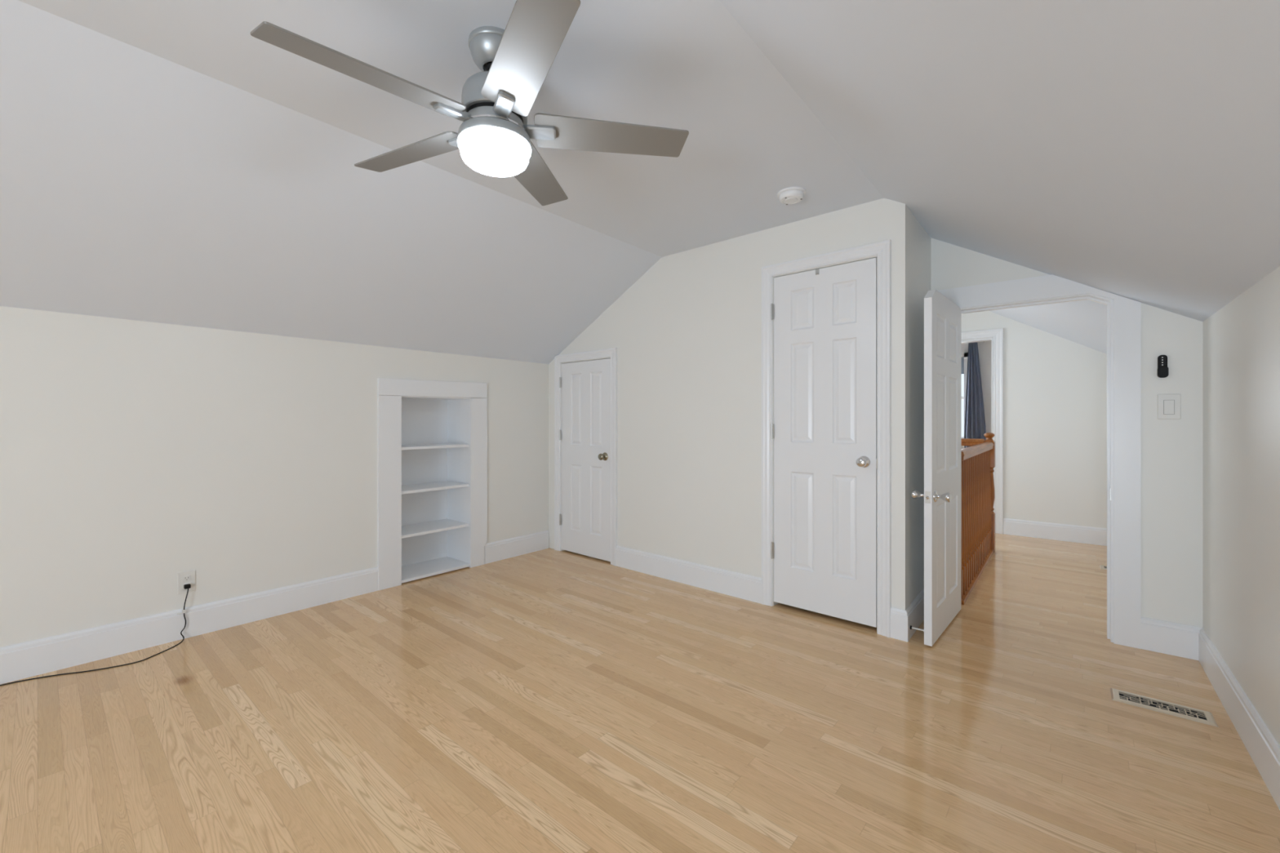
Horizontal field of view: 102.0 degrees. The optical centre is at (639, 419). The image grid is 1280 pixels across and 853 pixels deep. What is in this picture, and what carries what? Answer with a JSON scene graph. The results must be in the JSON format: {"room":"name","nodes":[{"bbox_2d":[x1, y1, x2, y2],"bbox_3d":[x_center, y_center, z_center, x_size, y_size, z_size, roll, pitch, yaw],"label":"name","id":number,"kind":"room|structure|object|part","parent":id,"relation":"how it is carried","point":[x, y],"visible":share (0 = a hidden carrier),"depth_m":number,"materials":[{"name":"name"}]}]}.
{"room":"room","nodes":[
{"label":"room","id":0,"kind":"room"},
{"bbox_2d":[0,306,548,647],"bbox_3d":[-2.636,0.317,2.564,0.100,1.687,6.600,0,0,40],"label":"wall","id":1,"kind":"structure","parent":0,"point":[135,455],"depth_m":2.77,"materials":[{"name":"beige paint"}]},
{"bbox_2d":[177,608,186,614],"bbox_3d":[-2.412,1.014,2.728,0.025,0.021,0.033,0,0,40],"label":"clip","id":2,"kind":"object","parent":1,"relation":"attached to","point":[183,610],"visible":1,"depth_m":2.73,"materials":[{"name":"white plastic"}]},
{"bbox_2d":[177,569,195,595],"bbox_3d":[-2.408,0.866,2.755,0.008,0.117,0.073,0,0,40],"label":"wall outlet","id":3,"kind":"object","parent":1,"relation":"attached to","point":[187,577],"visible":1,"depth_m":2.75,"materials":[{"name":"white plastic"}]},
{"bbox_2d":[182,574,191,582],"bbox_3d":[-2.407,0.846,2.754,0.003,0.029,0.033,0,0,40],"label":"receptacle","id":4,"kind":"object","parent":3,"relation":"attached to","point":[186,578],"depth_m":2.75,"materials":[{"name":"grey plastic"}]},
{"bbox_2d":[0,567,378,684],"bbox_3d":[-3.228,1.081,1.756,0.016,0.158,4.600,0,0,40],"label":"baseboard","id":5,"kind":"structure","parent":1,"relation":"attached to","point":[19,661],"depth_m":2.69,"materials":[{"name":"white paint"}]},
{"bbox_2d":[377,377,487,590],"bbox_3d":[-1.634,0.435,3.948,0.357,1.450,0.850,0,0,40],"label":"recessed shelf","id":6,"kind":"object","parent":1,"relation":"attached to","point":[432,436],"visible":1,"depth_m":4.05,"materials":[{"name":"white paint"}]},
{"bbox_3d":[-1.765,0.495,4.061,0.012,1.330,0.569,0,0,40],"label":"panel","id":7,"kind":"part","parent":6,"relation":"part of","materials":[{"name":"white paint"}]},
{"bbox_3d":[-1.635,-0.164,3.954,0.324,0.012,0.545,0,0,40],"label":"panel","id":8,"kind":"part","parent":6,"relation":"part of","materials":[{"name":"white paint"}]},
{"bbox_3d":[-1.458,0.495,4.169,0.324,1.330,0.012,0,0,40],"label":"panel","id":9,"kind":"part","parent":6,"relation":"part of","materials":[{"name":"white paint"}]},
{"bbox_2d":[484,530,548,564],"bbox_3d":[-1.036,1.081,4.412,0.016,0.158,0.663,0,0,40],"label":"baseboard","id":10,"kind":"structure","parent":1,"relation":"attached to","point":[499,550],"depth_m":4.39,"materials":[{"name":"white paint"}]},
{"bbox_2d":[0,0,1279,364],"bbox_3d":[0.674,-0.723,3.527,5.150,1.174,12.500,0,0,40],"label":"ceiling","id":11,"kind":"structure","parent":0,"point":[168,162],"depth_m":1.92,"materials":[{"name":"paint"}]},
{"bbox_2d":[250,0,688,205],"bbox_3d":[-0.491,-0.995,1.638,1.201,0.390,1.174,0,0,40],"label":"ceiling fan","id":12,"kind":"object","parent":11,"relation":"hanging from","point":[494,135],"visible":1,"depth_m":1.56,"materials":[{"name":"silver metal"}]},
{"bbox_3d":[-0.718,-0.920,1.381,0.138,0.048,0.498,0,0,43],"label":"blade","id":13,"kind":"part","parent":12,"relation":"part of","materials":[{"name":"silver metal"}]},
{"bbox_3d":[-0.795,-0.930,1.811,0.498,0.038,0.138,0,0,25],"label":"blade","id":14,"kind":"part","parent":12,"relation":"part of","materials":[{"name":"silver metal"}]},
{"bbox_3d":[-0.461,-0.836,1.649,0.225,0.071,0.225,0,0,40],"label":"lamp shade","id":15,"kind":"part","parent":12,"relation":"part of","materials":[{"name":"white glass"}]},
{"bbox_3d":[-0.286,-0.928,1.322,0.138,0.038,0.498,0,0,-29],"label":"blade","id":16,"kind":"part","parent":12,"relation":"part of","materials":[{"name":"silver metal"}]},
{"bbox_3d":[-0.410,-0.938,2.016,0.138,0.047,0.498,0,0,7],"label":"blade","id":17,"kind":"part","parent":12,"relation":"part of","materials":[{"name":"silver metal"}]},
{"bbox_3d":[-0.096,-0.929,1.714,0.498,0.038,0.138,0,0,-11],"label":"blade","id":18,"kind":"part","parent":12,"relation":"part of","materials":[{"name":"silver metal"}]},
{"bbox_2d":[777,186,805,204],"bbox_3d":[0.796,-1.169,2.727,0.144,0.042,0.144,0,0,40],"label":"smoke detector","id":19,"kind":"object","parent":11,"relation":"attached to","point":[791,195],"visible":1,"depth_m":2.69,"materials":[{"name":"white paint"}]},
{"bbox_3d":[0.796,-1.184,2.727,0.144,0.012,0.144,0,0,40],"label":"mounting plate","id":20,"kind":"part","parent":19,"relation":"part of","materials":[{"name":"white paint"}]},
{"bbox_2d":[0,533,1279,852],"bbox_3d":[0.655,1.220,3.543,5.100,0.120,12.500,0,0,40],"label":"floor","id":21,"kind":"structure","parent":0,"point":[548,700],"depth_m":1.93,"materials":[{"name":"brown wood"}]},
{"bbox_2d":[0,583,191,685],"bbox_3d":[-2.899,1.018,2.007,0.189,0.285,1.806,0,0,40],"label":"power cord","id":22,"kind":"object","parent":21,"relation":"on","point":[188,586],"visible":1,"depth_m":2.46,"materials":[{"name":"black plastic"}]},
{"bbox_2d":[961,432,995,604],"bbox_3d":[2.485,0.638,3.985,0.250,1.043,1.751,0,0,40],"label":"stair railing","id":23,"kind":"object","parent":21,"relation":"on","point":[978,460],"visible":0.93,"depth_m":3.89,"materials":[{"name":"brown wood"}]},
{"bbox_3d":[2.987,0.208,4.653,0.174,0.066,0.068,0,0,40],"label":"handrail","id":24,"kind":"part","parent":23,"relation":"part of","materials":[{"name":"brown wood"}]},
{"bbox_3d":[2.527,1.149,3.898,0.064,0.022,1.669,0,0,40],"label":"shoe rail","id":25,"kind":"part","parent":23,"relation":"part of","materials":[{"name":"brown wood"}]},
{"bbox_3d":[2.529,0.230,3.900,0.068,0.066,1.675,0,0,40],"label":"handrail","id":26,"kind":"part","parent":23,"relation":"part of","materials":[{"name":"brown wood"}]},
{"bbox_3d":[3.081,0.638,4.576,0.082,1.043,0.082,0,0,40],"label":"newel post","id":27,"kind":"part","parent":23,"relation":"part of","materials":[{"name":"brown wood"}]},
{"bbox_2d":[1099,564,1106,569],"bbox_3d":[3.712,1.157,3.970,0.288,0.006,0.130,0,0,40],"label":"floor vent","id":28,"kind":"object","parent":21,"relation":"in","point":[1103,567],"visible":0.06,"depth_m":4.05,"materials":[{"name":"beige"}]},
{"bbox_2d":[1110,688,1217,727],"bbox_3d":[2.101,1.157,2.092,0.297,0.006,0.122,0,0,40],"label":"floor vent","id":29,"kind":"object","parent":21,"relation":"in","point":[1144,702],"visible":1,"depth_m":2.08,"materials":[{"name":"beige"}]},
{"bbox_2d":[1119,693,1205,718],"bbox_3d":[2.101,1.155,2.092,0.248,0.001,0.072,0,0,40],"label":"grille","id":30,"kind":"object","parent":29,"relation":"attached to","point":[1158,704],"depth_m":2.09,"materials":[{"name":"beige metal"}]},
{"bbox_2d":[548,198,910,609],"bbox_3d":[0.266,-0.025,3.782,3.092,2.370,0.101,0,0,42],"label":"wall","id":31,"kind":"structure","parent":0,"point":[686,335],"depth_m":3.52,"materials":[{"name":"beige paint"}]},
{"bbox_2d":[559,358,610,561],"bbox_3d":[-0.476,0.329,4.356,0.620,1.633,0.096,0,0,42],"label":"door","id":32,"kind":"structure","parent":31,"relation":"in","point":[584,519],"depth_m":4.34,"materials":[{"name":"white paint"}]},
{"bbox_3d":[-0.302,0.303,4.179,0.066,0.066,0.062,0,0,41],"label":"knob","id":33,"kind":"part","parent":32,"relation":"part of","materials":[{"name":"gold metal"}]},
{"bbox_2d":[554,347,617,565],"bbox_3d":[-0.469,0.298,4.353,0.758,1.724,0.022,0,0,42],"label":"door frame","id":34,"kind":"structure","parent":31,"relation":"attached to","point":[608,353],"depth_m":4.24,"materials":[{"name":"white paint"}]},
{"bbox_2d":[616,545,761,604],"bbox_3d":[0.293,1.081,3.682,1.279,0.158,0.018,0,0,41],"label":"baseboard","id":35,"kind":"structure","parent":31,"relation":"attached to","point":[743,586],"depth_m":3.61,"materials":[{"name":"white paint"}]},
{"bbox_2d":[770,257,877,627],"bbox_3d":[1.048,0.127,3.005,0.633,2.010,0.100,0,0,42],"label":"door","id":36,"kind":"structure","parent":31,"relation":"in","point":[824,428],"depth_m":3.00,"materials":[{"name":"white paint"}]},
{"bbox_3d":[1.216,0.235,2.836,0.066,0.066,0.062,0,0,41],"label":"knob","id":37,"kind":"part","parent":36,"relation":"part of","materials":[{"name":"silver metal"}]},
{"bbox_2d":[761,239,891,637],"bbox_3d":[1.050,0.103,3.008,0.755,2.114,0.022,0,0,42],"label":"door frame","id":38,"kind":"structure","parent":31,"relation":"attached to","point":[882,250],"depth_m":2.80,"materials":[{"name":"white paint"}]},
{"bbox_2d":[910,210,930,604],"bbox_3d":[1.574,-0.025,3.025,0.106,2.370,0.660,0,0,40],"label":"wall","id":39,"kind":"structure","parent":0,"point":[920,240],"depth_m":2.93,"materials":[{"name":"beige paint"}]},
{"bbox_2d":[890,588,924,642],"bbox_3d":[1.575,1.081,2.985,0.087,0.158,0.675,0,0,40],"label":"baseboard","id":40,"kind":"structure","parent":39,"relation":"attached to","point":[901,620],"depth_m":2.75,"materials":[{"name":"white paint"}]},
{"bbox_2d":[910,625,924,631],"bbox_3d":[1.458,1.100,2.715,0.077,0.020,0.020,0,0,40],"label":"door stop","id":41,"kind":"object","parent":40,"relation":"attached to","point":[911,627],"visible":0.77,"depth_m":2.72,"materials":[{"name":"silver metal"}]},
{"bbox_3d":[1.460,1.100,2.713,0.072,0.015,0.015,0,0,40],"label":"rod","id":42,"kind":"part","parent":41,"relation":"part of","materials":[{"name":"white plastic"}]},
{"bbox_2d":[961,341,991,448],"bbox_3d":[4.609,-0.025,8.060,4.350,2.370,0.100,0,0,40],"label":"wall","id":43,"kind":"structure","parent":0,"point":[984,348],"depth_m":7.61,"materials":[{"name":"white paint"}]},
{"bbox_2d":[961,351,968,438],"bbox_3d":[4.468,-0.335,8.124,1.230,1.370,0.080,0,0,40],"label":"window","id":44,"kind":"structure","parent":43,"relation":"in","point":[964,354],"depth_m":7.75,"materials":[{"name":"white paint"}]},
{"bbox_2d":[961,357,964,373],"bbox_3d":[4.472,-0.810,8.117,1.046,0.260,0.005,0,0,40],"label":"roller blind","id":45,"kind":"object","parent":44,"relation":"attached to","point":[962,358],"visible":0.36,"depth_m":7.80,"materials":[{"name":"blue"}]},
{"bbox_3d":[4.487,-0.320,8.141,1.060,1.240,0.004,0,0,40],"label":"pane","id":46,"kind":"part","parent":44,"relation":"part of","materials":[{"name":"clear glass"}]},
{"bbox_3d":[4.477,-1.138,8.026,1.590,0.016,0.125,0,0,40],"label":"curtain rod","id":47,"kind":"object","parent":43,"relation":"attached to","visible":0},
{"bbox_2d":[964,342,986,448],"bbox_3d":[4.909,-0.050,7.600,0.272,2.150,0.078,0,0,40],"label":"curtain","id":48,"kind":"object","parent":47,"relation":"hanging from","point":[975,419],"visible":0.59,"depth_m":7.60,"materials":[{"name":"blue fabric"}]},
{"bbox_2d":[961,311,1106,528],"bbox_3d":[2.887,-0.025,5.973,4.350,2.370,0.110,0,0,40],"label":"wall","id":49,"kind":"structure","parent":0,"point":[1055,387],"depth_m":5.01,"materials":[{"name":"beige paint"}]},
{"bbox_2d":[961,328,1003,533],"bbox_3d":[3.345,0.122,5.585,0.938,2.076,0.136,0,0,40],"label":"door frame","id":50,"kind":"structure","parent":49,"relation":"attached to","point":[997,334],"depth_m":5.27,"materials":[{"name":"white paint"}]},
{"bbox_2d":[1003,518,1106,546],"bbox_3d":[4.058,1.081,4.926,1.010,0.158,0.016,0,0,40],"label":"baseboard","id":51,"kind":"structure","parent":49,"relation":"attached to","point":[1063,532],"depth_m":4.97,"materials":[{"name":"white paint"}]},
{"bbox_2d":[930,237,1202,627],"bbox_3d":[1.121,-0.025,3.872,4.300,2.370,0.110,0,0,40],"label":"wall","id":52,"kind":"structure","parent":0,"point":[1171,450],"depth_m":2.57,"materials":[{"name":"beige paint"}]},
{"bbox_2d":[911,289,961,646],"bbox_3d":[1.694,0.239,2.888,0.178,1.818,0.716,0,0,42],"label":"door","id":53,"kind":"structure","parent":52,"relation":"in","point":[942,495],"depth_m":2.80,"materials":[{"name":"white paint"}]},
{"bbox_3d":[1.462,0.396,2.713,0.071,0.060,0.060,0,0,42],"label":"knob","id":54,"kind":"part","parent":53,"relation":"part of","materials":[{"name":"silver metal"}]},
{"bbox_3d":[1.460,0.396,2.630,0.024,0.060,0.002,0,0,42],"label":"latch plate","id":55,"kind":"part","parent":53,"relation":"part of","materials":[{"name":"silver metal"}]},
{"bbox_3d":[1.542,0.396,2.641,0.071,0.060,0.060,0,0,42],"label":"knob","id":56,"kind":"part","parent":53,"relation":"part of","materials":[{"name":"silver metal"}]},
{"bbox_2d":[937,274,1141,648],"bbox_3d":[2.223,0.184,2.956,0.902,1.952,0.137,0,0,40],"label":"door frame","id":57,"kind":"structure","parent":52,"relation":"attached to","point":[1126,312],"depth_m":2.67,"materials":[{"name":"white paint"}]},
{"bbox_2d":[1157,365,1168,377],"bbox_3d":[2.591,-0.234,2.570,0.038,0.056,0.027,0,0,40],"label":"remote holder","id":58,"kind":"object","parent":52,"relation":"attached to","point":[1162,371],"visible":1,"depth_m":2.56,"materials":[{"name":"black plastic"}]},
{"bbox_2d":[1157,355,1167,368],"bbox_3d":[2.591,-0.273,2.572,0.034,0.090,0.021,0,0,40],"label":"remote","id":59,"kind":"object","parent":58,"relation":"in","point":[1162,359],"visible":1,"depth_m":2.57,"materials":[{"name":"black plastic"}]},
{"bbox_2d":[1157,394,1181,419],"bbox_3d":[2.614,-0.062,2.563,0.082,0.124,0.009,0,0,40],"label":"light switch","id":60,"kind":"object","parent":52,"relation":"attached to","point":[1169,406],"visible":1,"depth_m":2.56,"materials":[{"name":"white plastic"}]},
{"bbox_2d":[1141,617,1203,660],"bbox_3d":[2.617,1.081,2.556,0.216,0.158,0.016,0,0,40],"label":"baseboard","id":61,"kind":"structure","parent":52,"relation":"attached to","point":[1180,640],"depth_m":2.55,"materials":[{"name":"white paint"}]},
{"bbox_2d":[1202,266,1279,746],"bbox_3d":[2.429,0.331,2.079,0.100,1.658,12.300,0,0,40],"label":"wall","id":62,"kind":"structure","parent":0,"point":[1241,340],"depth_m":1.90,"materials":[{"name":"beige paint"}]},
{"bbox_2d":[1198,628,1279,810],"bbox_3d":[0.580,1.081,-0.071,0.016,0.158,6.628,0,0,40],"label":"baseboard","id":63,"kind":"structure","parent":62,"relation":"attached to","point":[1262,747],"depth_m":1.86,"materials":[{"name":"white paint"}]}
]}

